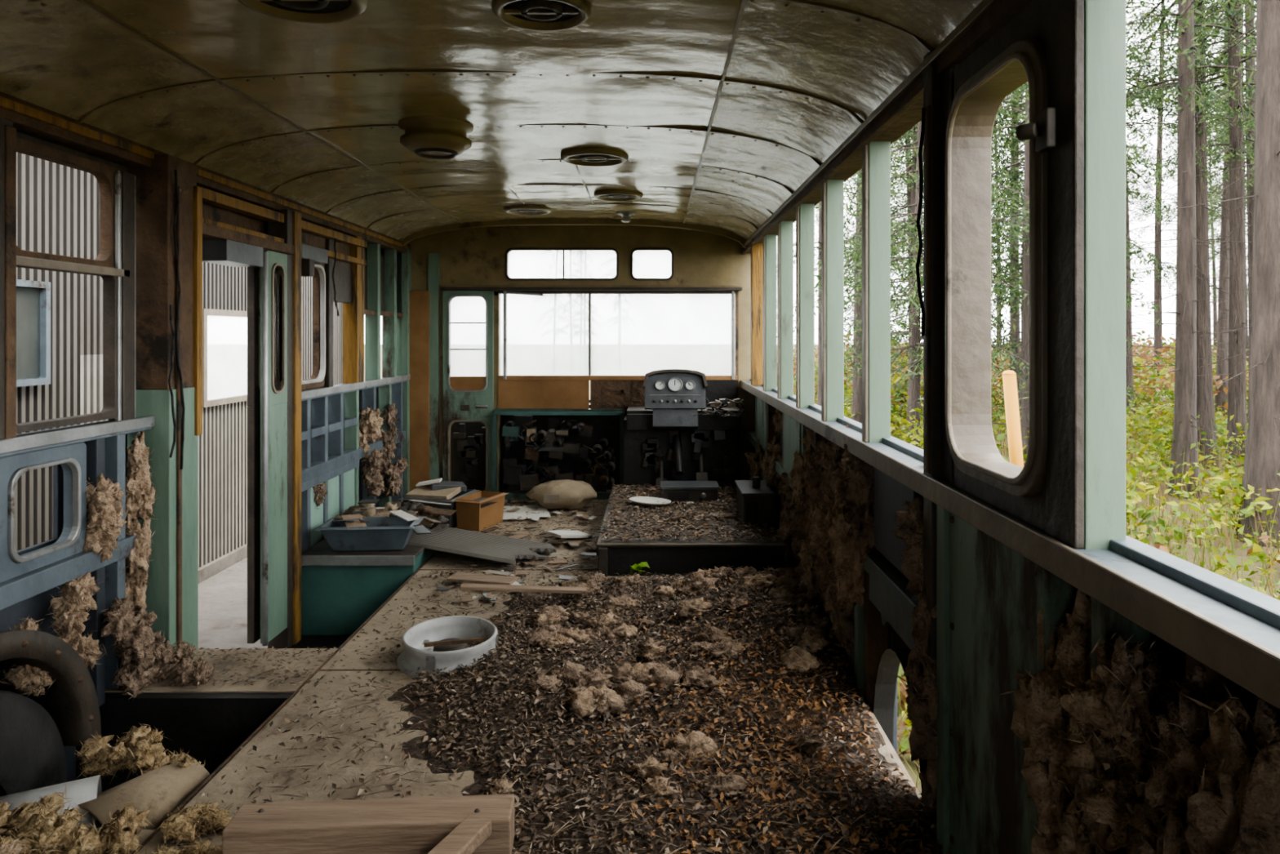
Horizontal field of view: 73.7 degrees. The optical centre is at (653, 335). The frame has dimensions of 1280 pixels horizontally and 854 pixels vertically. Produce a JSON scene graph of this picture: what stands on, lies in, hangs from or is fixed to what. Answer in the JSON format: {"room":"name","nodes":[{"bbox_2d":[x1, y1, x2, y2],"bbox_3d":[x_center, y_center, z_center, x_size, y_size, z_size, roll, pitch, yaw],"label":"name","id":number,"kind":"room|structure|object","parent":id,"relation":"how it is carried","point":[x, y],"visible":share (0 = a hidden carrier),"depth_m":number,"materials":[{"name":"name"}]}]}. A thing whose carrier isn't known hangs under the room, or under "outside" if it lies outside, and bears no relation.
{"room":"abandoned bus interior","nodes":[
{"label":"abandoned bus interior","id":0,"kind":"room"},
{"bbox_2d":[0,629,101,746],"bbox_3d":[-1.659,0.927,2.000,0.183,0.425,0.867,0,0,0],"label":"wheel arch","id":1,"kind":"object","parent":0,"point":[71,700],"depth_m":2.32,"materials":[{"name":"black rubber"}]},
{"bbox_2d":[0,91,411,782],"bbox_3d":[-1.683,0.390,1.625,0.185,2.020,8.450,0,0,0],"label":"wall","id":2,"kind":"structure","parent":0,"point":[135,264],"depth_m":2.82,"materials":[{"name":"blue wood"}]},
{"bbox_2d":[0,689,66,795],"bbox_3d":[-1.673,1.220,2.000,0.145,0.720,0.720,0,0,0],"label":"wheel","id":3,"kind":"object","parent":2,"relation":"attached to","point":[33,754],"visible":0.6,"depth_m":2.19,"materials":[{"name":"rubber"}]},
{"bbox_2d":[0,403,408,697],"bbox_3d":[-1.568,0.727,3.844,0.368,0.839,3.276,0,0,0],"label":"dried plant","id":4,"kind":"object","parent":2,"relation":"attached to","point":[144,654],"visible":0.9,"depth_m":2.64,"materials":[{"name":"brown plant"}]},
{"bbox_2d":[202,222,293,645],"bbox_3d":[-1.660,0.450,3.405,0.120,1.700,0.790,0,0,0],"label":"door","id":5,"kind":"structure","parent":2,"relation":"in","point":[267,402],"depth_m":3.62,"materials":[{"name":"green paint"}]},
{"bbox_2d":[168,107,925,469],"bbox_3d":[-0.902,-0.050,2.797,1.036,1.001,3.387,0,0,-41],"label":"hanging cable","id":6,"kind":"object","parent":2,"relation":"hanging from","point":[923,109],"visible":1,"depth_m":2.81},
{"bbox_2d":[0,0,982,244],"bbox_3d":[-0.530,-0.683,1.625,2.300,0.180,8.450,0,0,0],"label":"ceiling","id":7,"kind":"structure","parent":0,"point":[67,58],"depth_m":2.55,"materials":[{"name":"metal"}]},
{"bbox_2d":[237,0,366,23],"bbox_3d":[-0.790,-0.753,1.900,0.288,0.022,0.288,0,0,0],"label":"ceiling vent","id":8,"kind":"object","parent":7,"relation":"attached to","point":[313,11],"depth_m":1.97,"materials":[{"name":"beige metal"}]},
{"bbox_2d":[398,115,473,159],"bbox_3d":[-0.790,-0.709,3.100,0.264,0.110,0.265,0,0,0],"label":"ceiling vent","id":9,"kind":"object","parent":7,"relation":"attached to","point":[433,137],"depth_m":3.01,"materials":[{"name":"beige metal"}]},
{"bbox_2d":[8,0,933,248],"bbox_3d":[-0.530,-0.670,1.625,2.300,0.210,8.450,0,0,0],"label":"ceiling ribs","id":10,"kind":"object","parent":7,"relation":"attached to","point":[549,220],"depth_m":3.09,"materials":[{"name":"beige metal"}]},
{"bbox_2d":[503,204,551,215],"bbox_3d":[-0.760,-0.753,5.150,0.288,0.022,0.288,0,0,0],"label":"ceiling vent","id":11,"kind":"object","parent":7,"relation":"attached to","point":[524,210],"depth_m":5.10,"materials":[{"name":"beige metal"}]},
{"bbox_2d":[491,0,591,31],"bbox_3d":[-0.260,-0.753,1.980,0.228,0.022,0.228,0,0,0],"label":"ceiling vent","id":12,"kind":"object","parent":7,"relation":"attached to","point":[546,15],"depth_m":1.98,"materials":[{"name":"metal"}]},
{"bbox_2d":[560,147,628,166],"bbox_3d":[-0.250,-0.753,3.620,0.288,0.022,0.288,0,0,0],"label":"ceiling vent","id":13,"kind":"object","parent":7,"relation":"attached to","point":[587,157],"depth_m":3.59,"materials":[{"name":"beige metal"}]},
{"bbox_2d":[593,189,642,201],"bbox_3d":[-0.190,-0.752,4.600,0.264,0.022,0.264,0,0,0],"label":"ceiling vent","id":14,"kind":"object","parent":7,"relation":"attached to","point":[615,195],"depth_m":4.55,"materials":[{"name":"beige metal"}]},
{"bbox_2d":[75,489,936,853],"bbox_3d":[-0.530,1.274,1.750,2.460,0.353,8.700,0,0,0],"label":"floor","id":15,"kind":"structure","parent":0,"point":[211,722],"depth_m":2.60,"materials":[{"name":"brown wood"}]},
{"bbox_2d":[0,758,210,829],"bbox_3d":[-1.360,1.171,2.071,0.584,0.141,0.403,0,0,-30],"label":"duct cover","id":16,"kind":"object","parent":15,"relation":"on","point":[165,787],"visible":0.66,"depth_m":2.07,"materials":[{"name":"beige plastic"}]},
{"bbox_2d":[0,722,232,853],"bbox_3d":[-1.228,1.107,1.968,0.704,0.202,0.785,0,0,-3],"label":"tuft","id":17,"kind":"object","parent":15,"relation":"on","point":[37,827],"visible":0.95,"depth_m":1.85,"materials":[{"name":"beige plant"}]},
{"bbox_2d":[301,524,448,635],"bbox_3d":[-1.385,1.211,4.298,0.550,0.378,0.685,0,0,0],"label":"box","id":18,"kind":"object","parent":15,"relation":"on","point":[340,590],"visible":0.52,"depth_m":3.98,"materials":[{"name":"metal"}]},
{"bbox_2d":[313,516,424,551],"bbox_3d":[-1.360,0.960,4.110,0.460,0.125,0.260,0,0,-4],"label":"metal tray","id":19,"kind":"object","parent":18,"relation":"on","point":[380,533],"visible":1,"depth_m":4.03,"materials":[{"name":"blue metal"}]},
{"bbox_2d":[331,498,456,533],"bbox_3d":[-1.351,0.945,4.354,0.626,0.165,0.751,0,0,0],"label":"pile","id":20,"kind":"object","parent":18,"relation":"on","point":[409,510],"visible":0.76,"depth_m":4.45,"materials":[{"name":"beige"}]},
{"bbox_2d":[398,477,479,527],"bbox_3d":[-1.250,0.974,5.000,0.340,0.252,0.380,0,0,12],"label":"books","id":21,"kind":"object","parent":15,"relation":"on","point":[437,490],"visible":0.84,"depth_m":4.90,"materials":[{"name":"beige paper"}]},
{"bbox_2d":[453,490,508,531],"bbox_3d":[-1.000,1.012,4.930,0.200,0.175,0.320,0,0,20],"label":"cardboard box","id":22,"kind":"object","parent":15,"relation":"on","point":[477,510],"visible":0.97,"depth_m":4.83,"materials":[{"name":"brown cardboard"}]},
{"bbox_2d":[407,526,556,564],"bbox_3d":[-0.893,1.043,4.277,0.774,0.078,0.415,0,0,22],"label":"board","id":23,"kind":"object","parent":15,"relation":"on","point":[450,540],"visible":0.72,"depth_m":4.23,"materials":[{"name":"grey wood"}]},
{"bbox_2d":[446,530,591,594],"bbox_3d":[-0.588,1.038,4.022,0.638,0.086,1.289,0,0,0],"label":"board","id":24,"kind":"object","parent":15,"relation":"on","point":[486,582],"visible":1,"depth_m":3.67,"materials":[{"name":"brown wood"}]},
{"bbox_2d":[502,504,551,519],"bbox_3d":[-0.820,1.077,5.250,0.340,0.026,0.400,0,0,-12],"label":"paper sheet","id":25,"kind":"object","parent":15,"relation":"on","point":[531,508],"visible":0.74,"depth_m":5.23,"materials":[{"name":"white paper"}]},
{"bbox_2d":[159,483,951,853],"bbox_3d":[-0.488,1.010,3.250,2.264,0.200,4.928,0,0,0],"label":"leaf litter","id":26,"kind":"object","parent":15,"relation":"on","point":[544,732],"visible":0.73,"depth_m":2.34,"materials":[{"name":"brown plant"}]},
{"bbox_2d":[630,561,649,573],"bbox_3d":[-0.062,1.040,3.797,0.093,0.048,0.068,0,0,0],"label":"seedling","id":27,"kind":"object","parent":26,"relation":"on","point":[636,566],"visible":1,"depth_m":3.80,"materials":[{"name":"green plant"}]},
{"bbox_2d":[628,496,671,505],"bbox_3d":[-0.019,0.918,4.720,0.235,0.032,0.189,0,0,0],"label":"plate","id":28,"kind":"object","parent":26,"relation":"on","point":[646,500],"visible":0.99,"depth_m":4.75,"materials":[{"name":"ceramic"}]},
{"bbox_2d":[660,480,719,502],"bbox_3d":[0.205,0.897,4.888,0.330,0.095,0.203,0,0,0],"label":"radio unit","id":29,"kind":"object","parent":26,"relation":"on","point":[678,491],"visible":0.93,"depth_m":4.80,"materials":[{"name":"metal"}]},
{"bbox_2d":[492,399,626,499],"bbox_3d":[-0.240,0.880,5.915,1.680,0.840,0.390,0,0,0],"label":"compartment","id":30,"kind":"object","parent":15,"relation":"on","point":[538,446],"visible":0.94,"depth_m":5.81,"materials":[{"name":"metal"}]},
{"bbox_2d":[524,479,596,510],"bbox_3d":[-0.589,1.006,5.415,0.454,0.177,0.300,0,0,0],"label":"sack","id":31,"kind":"object","parent":15,"relation":"on","point":[568,494],"visible":1,"depth_m":5.33,"materials":[{"name":"beige fabric"}]},
{"bbox_2d":[436,488,740,602],"bbox_3d":[-0.236,1.013,4.556,1.632,0.165,2.189,0,0,0],"label":"scraps","id":32,"kind":"object","parent":15,"relation":"on","point":[573,541],"visible":0.65,"depth_m":4.31,"materials":[{"name":"brown wood"}]},
{"bbox_2d":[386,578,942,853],"bbox_3d":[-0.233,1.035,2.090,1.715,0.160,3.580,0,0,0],"label":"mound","id":33,"kind":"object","parent":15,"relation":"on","point":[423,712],"visible":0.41,"depth_m":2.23,"materials":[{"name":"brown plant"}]},
{"bbox_2d":[222,793,514,853],"bbox_3d":[-0.516,1.022,1.592,0.674,0.115,0.434,0,0,0],"label":"wooden crate","id":34,"kind":"object","parent":33,"relation":"on","point":[484,824],"visible":1,"depth_m":1.70,"materials":[{"name":"brown wood"}]},
{"bbox_2d":[396,615,498,678],"bbox_3d":[-0.690,1.054,2.899,0.350,0.108,0.350,0,0,0],"label":"bowl","id":35,"kind":"object","parent":33,"relation":"on","point":[447,637],"visible":0.86,"depth_m":2.87,"materials":[{"name":"white ceramic"}]},
{"bbox_2d":[487,563,832,804],"bbox_3d":[0.074,1.014,2.833,1.132,0.215,1.869,0,0,0],"label":"clump","id":36,"kind":"object","parent":33,"relation":"on","point":[584,700],"visible":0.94,"depth_m":2.72,"materials":[{"name":"brown plant"}]},
{"bbox_2d":[623,397,744,489],"bbox_3d":[0.187,0.731,5.516,0.754,0.678,0.569,0,0,0],"label":"dashboard","id":37,"kind":"object","parent":15,"relation":"on","point":[712,451],"visible":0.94,"depth_m":5.45,"materials":[{"name":"metal"}]},
{"bbox_2d":[643,368,707,429],"bbox_3d":[0.135,0.400,5.391,0.403,0.378,0.212,0,0,0],"label":"cluster","id":38,"kind":"object","parent":37,"relation":"attached to","point":[674,396],"visible":1,"depth_m":5.32,"materials":[{"name":"metal"}]},
{"bbox_2d":[595,485,785,577],"bbox_3d":[0.169,1.024,4.620,0.862,0.152,1.520,0,0,0],"label":"platform","id":39,"kind":"object","parent":15,"relation":"on","point":[680,557],"visible":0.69,"depth_m":3.90,"materials":[{"name":"metal"}]},
{"bbox_2d":[734,476,775,525],"bbox_3d":[0.522,0.840,4.433,0.165,0.220,0.395,0,0,0],"label":"control box","id":40,"kind":"object","parent":39,"relation":"on","point":[755,499],"visible":0.95,"depth_m":4.25,"materials":[{"name":"metal"}]},
{"bbox_2d":[744,408,1279,853],"bbox_3d":[0.648,0.770,2.814,0.242,0.972,4.651,0,0,0],"label":"dried plant","id":41,"kind":"object","parent":15,"relation":"on","point":[1131,768],"visible":0.82,"depth_m":1.17,"materials":[{"name":"brown plant"}]},
{"bbox_2d":[401,225,755,497],"bbox_3d":[-0.520,0.175,5.805,2.480,2.050,0.170,0,0,0],"label":"wall","id":42,"kind":"structure","parent":0,"point":[473,259],"depth_m":5.82,"materials":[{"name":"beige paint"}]},
{"bbox_2d":[442,291,493,492],"bbox_3d":[-1.250,0.500,5.862,0.360,1.600,0.215,0,0,0],"label":"door","id":43,"kind":"structure","parent":42,"relation":"in","point":[468,401],"depth_m":5.79,"materials":[{"name":"green paint"}]},
{"bbox_2d":[548,249,608,278],"bbox_3d":[-0.625,-0.485,5.850,0.790,0.230,0.020,0,0,0],"label":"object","id":44,"kind":"structure","parent":42,"relation":"in","point":[560,268],"depth_m":5.85,"materials":[{"name":"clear glass"}]},
{"bbox_2d":[499,293,735,373],"bbox_3d":[-0.247,0.005,5.853,1.614,0.590,0.006,0,0,0],"label":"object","id":45,"kind":"structure","parent":42,"relation":"in","point":[627,333],"depth_m":5.85,"materials":[{"name":"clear glass"}]},
{"bbox_2d":[639,265,671,278],"bbox_3d":[-0.015,-0.485,5.853,0.310,0.230,0.006,0,0,0],"label":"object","id":46,"kind":"structure","parent":42,"relation":"in","point":[646,273],"depth_m":5.85,"materials":[{"name":"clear glass"}]},
{"bbox_2d":[616,211,635,222],"bbox_3d":[-0.170,-0.733,5.300,0.120,0.060,0.120,0,0,0],"label":"ceiling lamp","id":47,"kind":"object","parent":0,"point":[625,215],"depth_m":5.27,"materials":[{"name":"white metal"}]},
{"bbox_2d":[740,0,1279,853],"bbox_3d":[0.634,0.415,1.625,0.162,2.070,8.450,0,0,0],"label":"wall","id":48,"kind":"structure","parent":0,"point":[1003,540],"depth_m":1.60,"materials":[{"name":"metal"}]},
{"label":"outside","id":49,"kind":"structure","parent":0,"visible":0},
{"bbox_2d":[207,344,1279,793],"bbox_3d":[0.000,1.710,50.000,240.000,0.020,220.000,0,0,0],"label":"ground","id":50,"kind":"structure","parent":49,"point":[644,359],"depth_m":42.55,"materials":[{"name":"white"}]},
{"bbox_2d":[14,151,342,583],"bbox_3d":[-2.950,0.050,2.525,1.300,3.100,11.050,0,0,0],"label":"corrugated wall","id":51,"kind":"structure","parent":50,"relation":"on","point":[60,314],"depth_m":4.30,"materials":[{"name":"grey metal"}]},
{"bbox_2d":[198,557,267,648],"bbox_3d":[-2.320,1.625,5.000,1.040,0.150,18.000,0,0,0],"label":"concrete path","id":52,"kind":"structure","parent":50,"relation":"on","point":[223,596],"depth_m":4.81,"materials":[{"name":"grey concrete"}]},
{"bbox_2d":[533,250,572,373],"bbox_3d":[-4.310,-2.526,38.601,1.690,8.497,1.772,1,1,42],"label":"conifer tree","id":53,"kind":"object","parent":50,"relation":"on","point":[553,315],"visible":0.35,"depth_m":38.61,"materials":[{"name":"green plant"}]},
{"bbox_2d":[551,250,590,372],"bbox_3d":[-3.821,-2.947,39.505,1.959,9.339,1.690,0,0,-33],"label":"conifer tree","id":54,"kind":"object","parent":50,"relation":"on","point":[571,325],"visible":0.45,"depth_m":39.68,"materials":[{"name":"green plant"}]},
{"bbox_2d":[563,250,595,370],"bbox_3d":[-3.647,-2.380,41.729,1.478,8.204,1.729,0,0,30],"label":"conifer tree","id":55,"kind":"object","parent":50,"relation":"on","point":[579,261],"visible":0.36,"depth_m":41.55,"materials":[{"name":"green plant"}]},
{"bbox_2d":[565,250,599,372],"bbox_3d":[-3.043,-2.382,39.299,1.632,8.204,1.711,1,1,36],"label":"conifer tree","id":56,"kind":"object","parent":50,"relation":"on","point":[584,310],"visible":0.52,"depth_m":39.31,"materials":[{"name":"green plant"}]},
{"bbox_2d":[599,250,640,373],"bbox_3d":[-1.802,-3.680,38.879,1.968,10.804,2.266,0,0,-26],"label":"conifer tree","id":57,"kind":"object","parent":50,"relation":"on","point":[619,302],"visible":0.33,"depth_m":38.78,"materials":[{"name":"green plant"}]},
{"bbox_2d":[793,203,854,362],"bbox_3d":[4.920,-5.603,28.329,2.918,14.646,3.515,0,0,-16],"label":"conifer tree","id":58,"kind":"object","parent":50,"relation":"on","point":[815,215],"visible":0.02,"depth_m":27.88,"materials":[{"name":"green plant"}]},
{"bbox_2d":[793,137,904,405],"bbox_3d":[3.044,-5.279,14.258,2.982,14.001,2.545,0,0,-42],"label":"conifer tree","id":59,"kind":"object","parent":50,"relation":"on","point":[819,242],"visible":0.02,"depth_m":14.48,"materials":[{"name":"green plant"}]},
{"bbox_2d":[814,132,912,423],"bbox_3d":[3.013,-4.581,12.459,3.024,12.600,2.510,1,1,29],"label":"conifer tree","id":60,"kind":"object","parent":50,"relation":"on","point":[856,407],"visible":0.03,"depth_m":12.42,"materials":[{"name":"green plant"}]},
{"bbox_2d":[844,155,906,284],"bbox_3d":[7.370,-4.859,29.678,2.622,13.158,3.158,-1,1,-19],"label":"conifer tree","id":61,"kind":"object","parent":50,"relation":"on","point":[853,181],"visible":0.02,"depth_m":29.49,"materials":[{"name":"green plant"}]},
{"bbox_2d":[844,142,906,322],"bbox_3d":[9.335,-6.258,34.876,3.338,15.961,3.583,0,0,18],"label":"conifer tree","id":62,"kind":"object","parent":50,"relation":"on","point":[904,143],"visible":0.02,"depth_m":35.02,"materials":[{"name":"green plant"}]},
{"bbox_2d":[845,188,906,316],"bbox_3d":[8.046,-4.763,30.934,2.705,12.973,2.580,0,1,-3],"label":"conifer tree","id":63,"kind":"object","parent":50,"relation":"on","point":[891,188],"visible":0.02,"depth_m":31.08,"materials":[{"name":"green plant"}]},
{"bbox_2d":[844,137,911,383],"bbox_3d":[4.078,-6.080,15.794,3.744,15.599,3.108,-1,0,-1],"label":"conifer tree","id":64,"kind":"object","parent":50,"relation":"on","point":[891,173],"visible":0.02,"depth_m":15.80,"materials":[{"name":"green plant"}]},
{"bbox_2d":[844,142,921,363],"bbox_3d":[5.365,-1.688,20.362,2.424,6.819,2.431,0,0,-4],"label":"conifer tree","id":65,"kind":"object","parent":50,"relation":"on","point":[900,346],"visible":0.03,"depth_m":20.48,"materials":[{"name":"green plant"}]},
{"bbox_2d":[793,128,1023,404],"bbox_3d":[3.888,-2.679,13.337,3.127,8.801,3.157,0,0,-45],"label":"conifer tree","id":66,"kind":"object","parent":50,"relation":"on","point":[908,192],"visible":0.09,"depth_m":13.38,"materials":[{"name":"green plant"}]},
{"bbox_2d":[793,81,1029,430],"bbox_3d":[2.803,-2.080,8.628,2.687,7.601,2.732,0,0,1],"label":"conifer tree","id":67,"kind":"object","parent":50,"relation":"on","point":[1015,288],"visible":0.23,"depth_m":8.69,"materials":[{"name":"green plant"}]},
{"bbox_2d":[814,120,1023,448],"bbox_3d":[3.495,-2.279,10.732,2.843,8.000,2.856,0,0,7],"label":"conifer tree","id":68,"kind":"object","parent":50,"relation":"on","point":[916,349],"visible":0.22,"depth_m":10.76,"materials":[{"name":"green plant"}]},
{"bbox_2d":[844,92,1019,446],"bbox_3d":[3.889,-4.576,11.867,2.506,12.600,2.627,1,0,15],"label":"conifer tree","id":69,"kind":"object","parent":50,"relation":"on","point":[913,166],"visible":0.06,"depth_m":11.78,"materials":[{"name":"green plant"}]},
{"bbox_2d":[890,140,997,356],"bbox_3d":[5.785,-4.704,18.090,3.085,12.855,2.561,-1,1,-40],"label":"conifer tree","id":70,"kind":"object","parent":50,"relation":"on","point":[899,140],"visible":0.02,"depth_m":18.31,"materials":[{"name":"green plant"}]},
{"bbox_2d":[890,123,1009,217],"bbox_3d":[7.346,-4.971,21.015,3.214,13.392,2.668,1,1,16],"label":"conifer tree","id":71,"kind":"object","parent":50,"relation":"on","point":[901,199],"visible":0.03,"depth_m":20.83,"materials":[{"name":"green plant"}]},
{"bbox_2d":[897,91,1025,356],"bbox_3d":[4.330,-4.580,11.624,3.024,12.600,2.510,1,-1,31],"label":"conifer tree","id":72,"kind":"object","parent":50,"relation":"on","point":[1019,101],"visible":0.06,"depth_m":11.34,"materials":[{"name":"green plant"}]},
{"bbox_2d":[697,330,1279,786],"bbox_3d":[18.156,0.755,17.071,34.813,2.003,39.077,0,0,0],"label":"undergrowth","id":73,"kind":"object","parent":50,"relation":"on","point":[1144,375],"visible":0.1,"depth_m":8.69,"materials":[{"name":"green plant"}]},
{"bbox_2d":[991,131,1008,348],"bbox_3d":[13.911,-4.414,35.645,2.944,12.268,2.444,0,-1,-30],"label":"conifer tree","id":74,"kind":"object","parent":50,"relation":"on","point":[997,131],"visible":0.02,"depth_m":35.47,"materials":[{"name":"green plant"}]},
{"bbox_2d":[991,115,1023,382],"bbox_3d":[10.944,-3.970,26.890,2.732,11.381,2.268,0,-1,8],"label":"conifer tree","id":75,"kind":"object","parent":50,"relation":"on","point":[998,300],"visible":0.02,"depth_m":26.80,"materials":[{"name":"green plant"}]},
{"bbox_2d":[991,108,1024,328],"bbox_3d":[7.550,-4.919,16.943,2.647,13.284,3.188,1,2,42],"label":"conifer tree","id":76,"kind":"object","parent":50,"relation":"on","point":[1008,169],"visible":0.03,"depth_m":17.29,"materials":[{"name":"green plant"}]},
{"bbox_2d":[991,89,1025,426],"bbox_3d":[6.286,-4.537,14.681,3.001,12.517,2.525,0,0,35],"label":"conifer tree","id":77,"kind":"object","parent":50,"relation":"on","point":[1015,322],"visible":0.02,"depth_m":14.70,"materials":[{"name":"green plant"}]},
{"bbox_2d":[991,111,1025,424],"bbox_3d":[5.005,-3.878,11.565,2.349,11.200,2.027,0,0,-41],"label":"conifer tree","id":78,"kind":"object","parent":50,"relation":"on","point":[997,215],"visible":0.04,"depth_m":11.36,"materials":[{"name":"green plant"}]},
{"bbox_2d":[1001,369,1023,467],"bbox_3d":[2.559,0.974,6.000,0.212,1.459,0.094,0,0,0],"label":"pole","id":79,"kind":"object","parent":50,"relation":"on","point":[1009,377],"visible":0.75,"depth_m":5.96,"materials":[{"name":"paint"}]},
{"bbox_2d":[893,21,1162,465],"bbox_3d":[4.010,-4.578,8.563,2.627,12.600,2.506,-1,1,-17],"label":"conifer tree","id":80,"kind":"object","parent":50,"relation":"on","point":[1025,326],"visible":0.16,"depth_m":8.74,"materials":[{"name":"green plant"}]},
{"bbox_2d":[910,52,1176,433],"bbox_3d":[4.680,-2.278,10.645,2.882,7.999,2.806,0,0,13],"label":"conifer tree","id":81,"kind":"object","parent":50,"relation":"on","point":[1128,302],"visible":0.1,"depth_m":10.29,"materials":[{"name":"green plant"}]},
{"bbox_2d":[991,70,1155,199],"bbox_3d":[5.911,-4.580,12.535,3.024,12.600,2.510,-1,1,-24],"label":"conifer tree","id":82,"kind":"object","parent":50,"relation":"on","point":[1019,154],"visible":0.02,"depth_m":12.59,"materials":[{"name":"green plant"}]},
{"bbox_2d":[998,3,1248,440],"bbox_3d":[6.137,-4.580,11.470,3.024,12.600,2.510,1,1,39],"label":"conifer tree","id":83,"kind":"object","parent":50,"relation":"on","point":[1146,68],"visible":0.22,"depth_m":11.12,"materials":[{"name":"green plant"}]},
{"bbox_2d":[1130,238,1140,314],"bbox_3d":[15.098,-4.691,29.155,2.552,12.829,2.675,-1,-2,38],"label":"conifer tree","id":84,"kind":"object","parent":50,"relation":"on","point":[1131,238],"visible":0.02,"depth_m":28.78,"materials":[{"name":"green plant"}]},
{"bbox_2d":[1125,16,1177,267],"bbox_3d":[11.360,-4.900,21.765,2.638,13.239,3.177,0,1,-29],"label":"conifer tree","id":85,"kind":"object","parent":50,"relation":"on","point":[1136,185],"visible":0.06,"depth_m":21.09,"materials":[{"name":"green plant"}]},
{"bbox_2d":[1125,0,1219,375],"bbox_3d":[13.804,-5.866,22.870,3.165,15.176,3.019,-1,1,-20],"label":"conifer tree","id":86,"kind":"object","parent":50,"relation":"on","point":[1157,331],"visible":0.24,"depth_m":23.04,"materials":[{"name":"green plant"}]},
{"bbox_2d":[1125,0,1229,428],"bbox_3d":[8.534,-5.280,15.446,3.360,14.000,2.789,-1,0,36],"label":"conifer tree","id":87,"kind":"object","parent":50,"relation":"on","point":[1129,360],"visible":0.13,"depth_m":15.41,"materials":[{"name":"green plant"}]},
{"bbox_2d":[1125,0,1256,498],"bbox_3d":[5.588,-5.280,8.925,2.789,14.000,3.360,1,0,29],"label":"conifer tree","id":88,"kind":"object","parent":50,"relation":"on","point":[1185,432],"visible":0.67,"depth_m":8.93,"materials":[{"name":"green plant"}]},
{"bbox_2d":[1125,0,1256,475],"bbox_3d":[6.964,-4.580,10.125,2.510,12.600,3.024,1,-1,-6],"label":"conifer tree","id":89,"kind":"object","parent":50,"relation":"on","point":[1237,397],"visible":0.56,"depth_m":10.09,"materials":[{"name":"green plant"}]},
{"bbox_2d":[1125,0,1256,468],"bbox_3d":[7.054,-5.979,11.143,3.068,15.400,3.696,-1,-1,30],"label":"conifer tree","id":90,"kind":"object","parent":50,"relation":"on","point":[1205,399],"visible":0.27,"depth_m":10.95,"materials":[{"name":"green plant"}]},
{"bbox_2d":[1150,18,1246,339],"bbox_3d":[20.878,-6.221,32.501,3.812,15.882,3.164,0,0,-42],"label":"conifer tree","id":91,"kind":"object","parent":50,"relation":"on","point":[1213,228],"visible":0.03,"depth_m":32.62,"materials":[{"name":"green plant"}]},
{"bbox_2d":[1146,0,1254,420],"bbox_3d":[11.071,-5.148,16.435,2.739,13.741,3.054,0,0,28],"label":"conifer tree","id":92,"kind":"object","parent":50,"relation":"on","point":[1222,366],"visible":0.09,"depth_m":16.27,"materials":[{"name":"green plant"}]},
{"bbox_2d":[1151,0,1256,421],"bbox_3d":[9.262,-5.279,13.292,3.360,14.000,2.789,0,0,-42],"label":"conifer tree","id":93,"kind":"object","parent":50,"relation":"on","point":[1249,187],"visible":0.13,"depth_m":13.31,"materials":[{"name":"green plant"}]},
{"bbox_2d":[1153,1,1256,377],"bbox_3d":[12.174,-5.402,17.522,3.419,14.246,2.838,1,-1,22],"label":"conifer tree","id":94,"kind":"object","parent":50,"relation":"on","point":[1242,30],"visible":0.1,"depth_m":17.59,"materials":[{"name":"green plant"}]},
{"bbox_2d":[1171,120,1247,352],"bbox_3d":[22.897,-4.207,34.778,2.361,11.852,2.844,0,-1,-31],"label":"conifer tree","id":95,"kind":"object","parent":50,"relation":"on","point":[1215,326],"visible":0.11,"depth_m":34.75,"materials":[{"name":"green plant"}]},
{"bbox_2d":[1169,1,1256,343],"bbox_3d":[13.765,-4.368,20.194,2.636,12.178,2.220,0,0,15],"label":"conifer tree","id":96,"kind":"object","parent":50,"relation":"on","point":[1218,234],"visible":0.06,"depth_m":20.58,"materials":[{"name":"green plant"}]},
{"bbox_2d":[1172,0,1254,316],"bbox_3d":[17.814,-5.490,26.458,2.873,14.421,3.461,0,0,43],"label":"conifer tree","id":97,"kind":"object","parent":50,"relation":"on","point":[1217,196],"visible":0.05,"depth_m":26.31,"materials":[{"name":"green plant"}]},
{"bbox_2d":[1172,7,1256,316],"bbox_3d":[18.686,-6.281,27.948,3.349,16.010,3.596,0,0,-13],"label":"conifer tree","id":98,"kind":"object","parent":50,"relation":"on","point":[1243,7],"visible":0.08,"depth_m":27.98,"materials":[{"name":"green plant"}]},
{"bbox_2d":[1166,0,1279,548],"bbox_3d":[5.040,-6.151,6.695,3.362,15.750,2.962,0,0,38],"label":"conifer tree","id":99,"kind":"object","parent":50,"relation":"on","point":[1262,454],"visible":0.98,"depth_m":6.88,"materials":[{"name":"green plant"}]},
{"bbox_2d":[1207,3,1256,382],"bbox_3d":[16.623,-4.479,23.576,2.244,12.399,2.643,0,0,5],"label":"conifer tree","id":100,"kind":"object","parent":50,"relation":"on","point":[1246,300],"visible":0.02,"depth_m":23.59,"materials":[{"name":"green plant"}]}
]}

